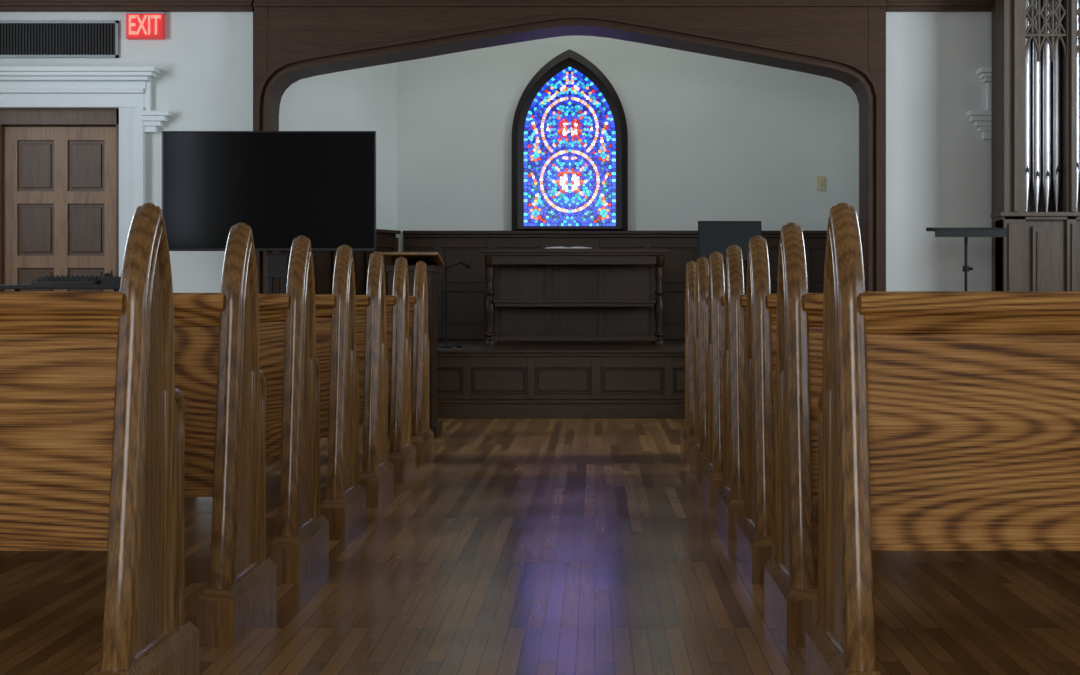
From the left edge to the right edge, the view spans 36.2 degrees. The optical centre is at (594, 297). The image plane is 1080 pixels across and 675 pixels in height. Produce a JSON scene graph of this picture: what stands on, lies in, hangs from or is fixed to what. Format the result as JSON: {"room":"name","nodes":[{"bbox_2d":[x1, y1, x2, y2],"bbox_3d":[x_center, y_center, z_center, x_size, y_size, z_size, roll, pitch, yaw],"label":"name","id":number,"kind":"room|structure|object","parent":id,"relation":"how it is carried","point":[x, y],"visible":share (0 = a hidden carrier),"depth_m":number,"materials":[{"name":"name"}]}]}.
{"room":"church","nodes":[
{"label":"church","id":0,"kind":"room"},
{"bbox_2d":[0,12,253,292],"bbox_3d":[-3.925,-1.260,12.450,2.750,4.200,0.300,0,0,0],"label":"wall","id":1,"kind":"structure","parent":0,"point":[205,60],"depth_m":12.30,"materials":[{"name":"paint"}]},
{"bbox_2d":[0,20,118,57],"bbox_3d":[-4.085,-1.927,12.287,1.074,0.276,0.024,0,0,0],"label":"air vent grille","id":2,"kind":"object","parent":1,"relation":"in","point":[18,38],"visible":1,"depth_m":12.29,"materials":[{"name":"grey metal"}]},
{"bbox_2d":[0,109,118,290],"bbox_3d":[-4.021,-0.288,12.440,0.959,2.256,0.180,0,0,0],"label":"door frame","id":3,"kind":"structure","parent":1,"relation":"in","point":[8,117],"depth_m":12.35,"materials":[{"name":"brown wood"}]},
{"bbox_2d":[4,127,115,290],"bbox_3d":[-4.018,-0.230,12.398,0.864,2.120,0.125,0,0,0],"label":"door leaf","id":4,"kind":"structure","parent":3,"relation":"attached to","point":[60,182],"depth_m":12.41,"materials":[{"name":"brown wood"}]},
{"bbox_2d":[0,66,171,290],"bbox_3d":[-4.227,-0.433,12.220,2.147,2.547,0.160,0,0,0],"label":"trim","id":5,"kind":"structure","parent":1,"relation":"attached to","point":[128,89],"depth_m":12.24,"materials":[{"name":"white paint"}]},
{"bbox_2d":[126,12,165,39],"bbox_3d":[-3.342,-2.025,12.266,0.289,0.200,0.068,0,0,0],"label":"exit sign","id":6,"kind":"object","parent":1,"relation":"attached to","point":[139,25],"visible":1,"depth_m":12.24,"materials":[{"name":"red plastic"}]},
{"bbox_2d":[0,0,991,11],"bbox_3d":[-0.150,-2.746,12.250,10.300,1.228,0.100,0,0,0],"label":"trim","id":7,"kind":"structure","parent":1,"relation":"attached to","point":[5,5],"depth_m":12.23,"materials":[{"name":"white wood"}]},
{"bbox_2d":[279,62,396,236],"bbox_3d":[-2.269,-1.260,13.620,0.180,4.200,2.317,0,0,26],"label":"wall","id":8,"kind":"structure","parent":0,"point":[361,99],"depth_m":13.98,"materials":[{"name":"paint"}]},
{"bbox_2d":[279,229,400,294],"bbox_3d":[-2.157,-0.112,13.535,0.080,0.953,1.978,0,0,26],"label":"wainscot","id":9,"kind":"structure","parent":8,"relation":"attached to","point":[386,240],"depth_m":13.89,"materials":[{"name":"brown wood"}]},
{"bbox_2d":[0,418,1079,674],"bbox_3d":[-0.150,0.890,5.700,10.700,0.100,18.200,0,0,0],"label":"floor","id":10,"kind":"structure","parent":0,"point":[520,546],"depth_m":4.80,"materials":[{"name":"brown wood"}]},
{"bbox_2d":[0,285,119,290],"bbox_3d":[-3.648,0.375,11.375,0.916,0.930,0.550,0,0,0],"label":"table","id":11,"kind":"object","parent":10,"relation":"on","point":[15,287],"visible":0.22,"depth_m":11.10,"materials":[{"name":"black plastic"}]},
{"bbox_2d":[31,275,102,284],"bbox_3d":[-3.604,-0.123,11.340,0.434,0.067,0.320,0,0,0],"label":"mixer","id":12,"kind":"object","parent":11,"relation":"on","point":[47,280],"visible":0.99,"depth_m":11.22,"materials":[{"name":"black plastic"}]},
{"bbox_2d":[101,271,120,284],"bbox_3d":[-3.299,-0.140,11.360,0.136,0.100,0.240,0,0,0],"label":"receiver","id":13,"kind":"object","parent":11,"relation":"on","point":[111,280],"visible":0.57,"depth_m":11.24,"materials":[{"name":"black plastic"}]},
{"bbox_2d":[0,203,198,674],"bbox_3d":[-2.763,0.322,3.355,3.790,1.036,0.530,0,0,0],"label":"pew","id":14,"kind":"object","parent":10,"relation":"on","point":[93,412],"visible":1,"depth_m":3.27,"materials":[{"name":"brown wood"}]},
{"bbox_2d":[173,222,276,646],"bbox_3d":[-2.763,0.322,4.235,3.790,1.036,0.530,0,0,0],"label":"pew","id":15,"kind":"object","parent":10,"relation":"on","point":[219,377],"visible":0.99,"depth_m":4.15,"materials":[{"name":"brown wood"}]},
{"bbox_2d":[162,131,375,293],"bbox_3d":[-2.196,-0.142,11.190,1.440,1.962,0.540,0,0,0],"label":"television","id":16,"kind":"object","parent":10,"relation":"on","point":[319,186],"visible":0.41,"depth_m":11.10,"materials":[{"name":"black plastic"}]},
{"bbox_2d":[259,235,328,583],"bbox_3d":[-2.763,0.322,5.115,3.790,1.036,0.530,0,0,0],"label":"pew","id":17,"kind":"object","parent":10,"relation":"on","point":[289,364],"visible":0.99,"depth_m":5.03,"materials":[{"name":"brown wood"}]},
{"bbox_2d":[315,244,365,539],"bbox_3d":[-2.763,0.322,5.995,3.790,1.036,0.530,0,0,0],"label":"pew","id":18,"kind":"object","parent":10,"relation":"on","point":[344,506],"visible":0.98,"depth_m":5.90,"materials":[{"name":"brown wood"}]},
{"bbox_2d":[356,251,393,507],"bbox_3d":[-2.763,0.322,6.875,3.790,1.036,0.530,0,0,0],"label":"pew","id":19,"kind":"object","parent":10,"relation":"on","point":[377,475],"visible":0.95,"depth_m":6.77,"materials":[{"name":"brown wood"}]},
{"bbox_2d":[386,257,415,482],"bbox_3d":[-2.763,0.322,7.755,3.790,1.036,0.530,0,0,0],"label":"pew","id":20,"kind":"object","parent":10,"relation":"on","point":[402,453],"visible":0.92,"depth_m":7.65,"materials":[{"name":"brown wood"}]},
{"bbox_2d":[380,252,443,437],"bbox_3d":[-1.115,0.282,10.070,0.354,1.116,0.420,0,0,0],"label":"wooden lectern","id":21,"kind":"object","parent":10,"relation":"on","point":[433,260],"visible":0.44,"depth_m":9.91,"materials":[{"name":"brown wood"}]},
{"bbox_2d":[409,261,433,463],"bbox_3d":[-2.763,0.322,8.635,3.790,1.036,0.530,0,0,0],"label":"pew","id":22,"kind":"object","parent":10,"relation":"on","point":[422,436],"visible":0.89,"depth_m":8.52,"materials":[{"name":"brown wood"}]},
{"bbox_2d":[437,340,684,417],"bbox_3d":[-0.049,0.602,13.008,5.058,0.476,2.975,0,0,0],"label":"platform","id":23,"kind":"object","parent":10,"relation":"on","point":[505,379],"depth_m":11.55,"materials":[{"name":"brown wood"}]},
{"bbox_2d":[437,261,470,347],"bbox_3d":[-1.050,0.045,12.100,0.291,0.638,0.220,0,0,0],"label":"microphone stand","id":24,"kind":"object","parent":23,"relation":"on","point":[465,264],"visible":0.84,"depth_m":12.10,"materials":[{"name":"black metal"}]},
{"bbox_2d":[480,249,668,344],"bbox_3d":[-0.158,-0.007,13.025,1.454,0.743,0.610,0,0,0],"label":"table","id":25,"kind":"object","parent":23,"relation":"on","point":[532,294],"visible":1,"depth_m":13.18,"materials":[{"name":"brown wood"}]},
{"bbox_2d":[544,247,592,248],"bbox_3d":[-0.209,-0.390,12.970,0.380,0.022,0.240,0,0,0],"label":"open book","id":26,"kind":"object","parent":25,"relation":"on","point":[548,247],"visible":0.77,"depth_m":12.85,"materials":[{"name":"paper"}]},
{"bbox_2d":[253,0,886,293],"bbox_3d":[-0.185,-1.260,12.387,4.673,4.200,0.465,0,0,0],"label":"arch","id":27,"kind":"object","parent":10,"relation":"on","point":[844,41],"visible":0.95,"depth_m":12.20,"materials":[{"name":"brown wood"}]},
{"bbox_2d":[681,261,695,463],"bbox_3d":[2.357,0.322,8.635,3.790,1.036,0.530,0,0,0],"label":"pew","id":28,"kind":"object","parent":10,"relation":"on","point":[688,434],"visible":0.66,"depth_m":8.52,"materials":[{"name":"brown wood"}]},
{"bbox_2d":[690,257,708,482],"bbox_3d":[2.357,0.322,7.755,3.790,1.036,0.530,0,0,0],"label":"pew","id":29,"kind":"object","parent":10,"relation":"on","point":[698,450],"visible":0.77,"depth_m":7.64,"materials":[{"name":"brown wood"}]},
{"bbox_2d":[702,251,724,507],"bbox_3d":[2.357,0.322,6.875,3.790,1.036,0.530,0,0,0],"label":"pew","id":30,"kind":"object","parent":10,"relation":"on","point":[712,469],"visible":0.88,"depth_m":6.75,"materials":[{"name":"brown wood"}]},
{"bbox_2d":[698,221,761,262],"bbox_3d":[0.866,0.175,10.371,0.461,1.324,0.430,0,0,0],"label":"music stand","id":31,"kind":"object","parent":10,"relation":"on","point":[713,236],"visible":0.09,"depth_m":10.40,"materials":[{"name":"paint"}]},
{"bbox_2d":[717,244,745,539],"bbox_3d":[2.357,0.322,5.995,3.790,1.036,0.530,0,0,0],"label":"pew","id":32,"kind":"object","parent":10,"relation":"on","point":[730,494],"visible":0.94,"depth_m":5.88,"materials":[{"name":"brown wood"}]},
{"bbox_2d":[737,235,776,583],"bbox_3d":[2.357,0.322,5.115,3.790,1.036,0.530,0,0,0],"label":"pew","id":33,"kind":"object","parent":10,"relation":"on","point":[755,528],"visible":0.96,"depth_m":5.00,"materials":[{"name":"brown wood"}]},
{"bbox_2d":[764,222,822,646],"bbox_3d":[2.357,0.322,4.235,3.790,1.036,0.530,0,0,0],"label":"pew","id":34,"kind":"object","parent":10,"relation":"on","point":[790,592],"visible":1,"depth_m":4.12,"materials":[{"name":"brown wood"}]},
{"bbox_2d":[806,203,1079,674],"bbox_3d":[2.357,0.322,3.355,3.790,1.036,0.530,0,0,0],"label":"pew","id":35,"kind":"object","parent":10,"relation":"on","point":[947,420],"visible":1,"depth_m":3.27,"materials":[{"name":"brown wood"}]},
{"bbox_2d":[926,228,1006,290],"bbox_3d":[2.521,0.176,11.153,0.486,1.322,0.430,0,0,0],"label":"music stand","id":36,"kind":"object","parent":10,"relation":"on","point":[939,232],"visible":0.46,"depth_m":11.05,"materials":[{"name":"paint"}]},
{"bbox_2d":[991,0,1079,290],"bbox_3d":[3.936,-1.250,11.920,2.107,4.180,0.400,0,0,0],"label":"pipe organ","id":37,"kind":"object","parent":10,"relation":"on","point":[1036,43],"visible":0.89,"depth_m":11.76,"materials":[{"name":"brown wood"}]},
{"bbox_2d":[397,36,858,251],"bbox_3d":[0.370,-1.260,14.600,4.220,4.200,0.200,0,0,0],"label":"wall","id":38,"kind":"structure","parent":0,"point":[711,138],"depth_m":14.50,"materials":[{"name":"paint"}]},
{"bbox_2d":[512,49,627,230],"bbox_3d":[-0.222,-1.384,14.449,1.016,1.585,0.098,0,0,0],"label":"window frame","id":39,"kind":"structure","parent":38,"relation":"in","point":[569,58],"depth_m":14.43,"materials":[{"name":"brown wood"}]},
{"bbox_2d":[524,68,615,225],"bbox_3d":[-0.222,-1.353,14.489,0.911,1.498,0.017,0,0,0],"label":"backing","id":40,"kind":"object","parent":39,"relation":"attached to","point":[568,84],"visible":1,"depth_m":14.48,"materials":[{"name":"blue glass"}]},
{"bbox_2d":[524,67,615,225],"bbox_3d":[-0.222,-1.326,14.472,0.816,1.418,0.001,0,0,0],"label":"glass pieces","id":41,"kind":"object","parent":40,"relation":"attached to","point":[605,178],"visible":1,"depth_m":14.47,"materials":[{"name":"multicoloured glass"}]},
{"bbox_2d":[403,231,826,339],"bbox_3d":[0.400,-0.112,14.454,4.160,0.953,0.088,0,0,0],"label":"wainscot","id":42,"kind":"structure","parent":38,"relation":"attached to","point":[467,288],"depth_m":14.45,"materials":[{"name":"brown wood"}]},
{"bbox_2d":[817,176,824,189],"bbox_3d":[1.986,-1.011,14.489,0.070,0.123,0.022,0,0,0],"label":"wall light switch","id":43,"kind":"object","parent":38,"relation":"attached to","point":[820,179],"visible":1,"depth_m":14.49,"materials":[{"name":"beige plastic"}]},
{"bbox_2d":[886,12,991,290],"bbox_3d":[3.585,-1.260,12.450,2.831,4.200,0.300,0,0,0],"label":"wall","id":44,"kind":"structure","parent":0,"point":[939,164],"depth_m":12.30,"materials":[{"name":"paint"}]},
{"bbox_2d":[966,67,991,139],"bbox_3d":[3.060,-1.439,12.220,0.589,0.522,0.160,0,0,0],"label":"trim","id":45,"kind":"structure","parent":44,"relation":"attached to","point":[982,119],"depth_m":12.22,"materials":[{"name":"white paint"}]}
]}

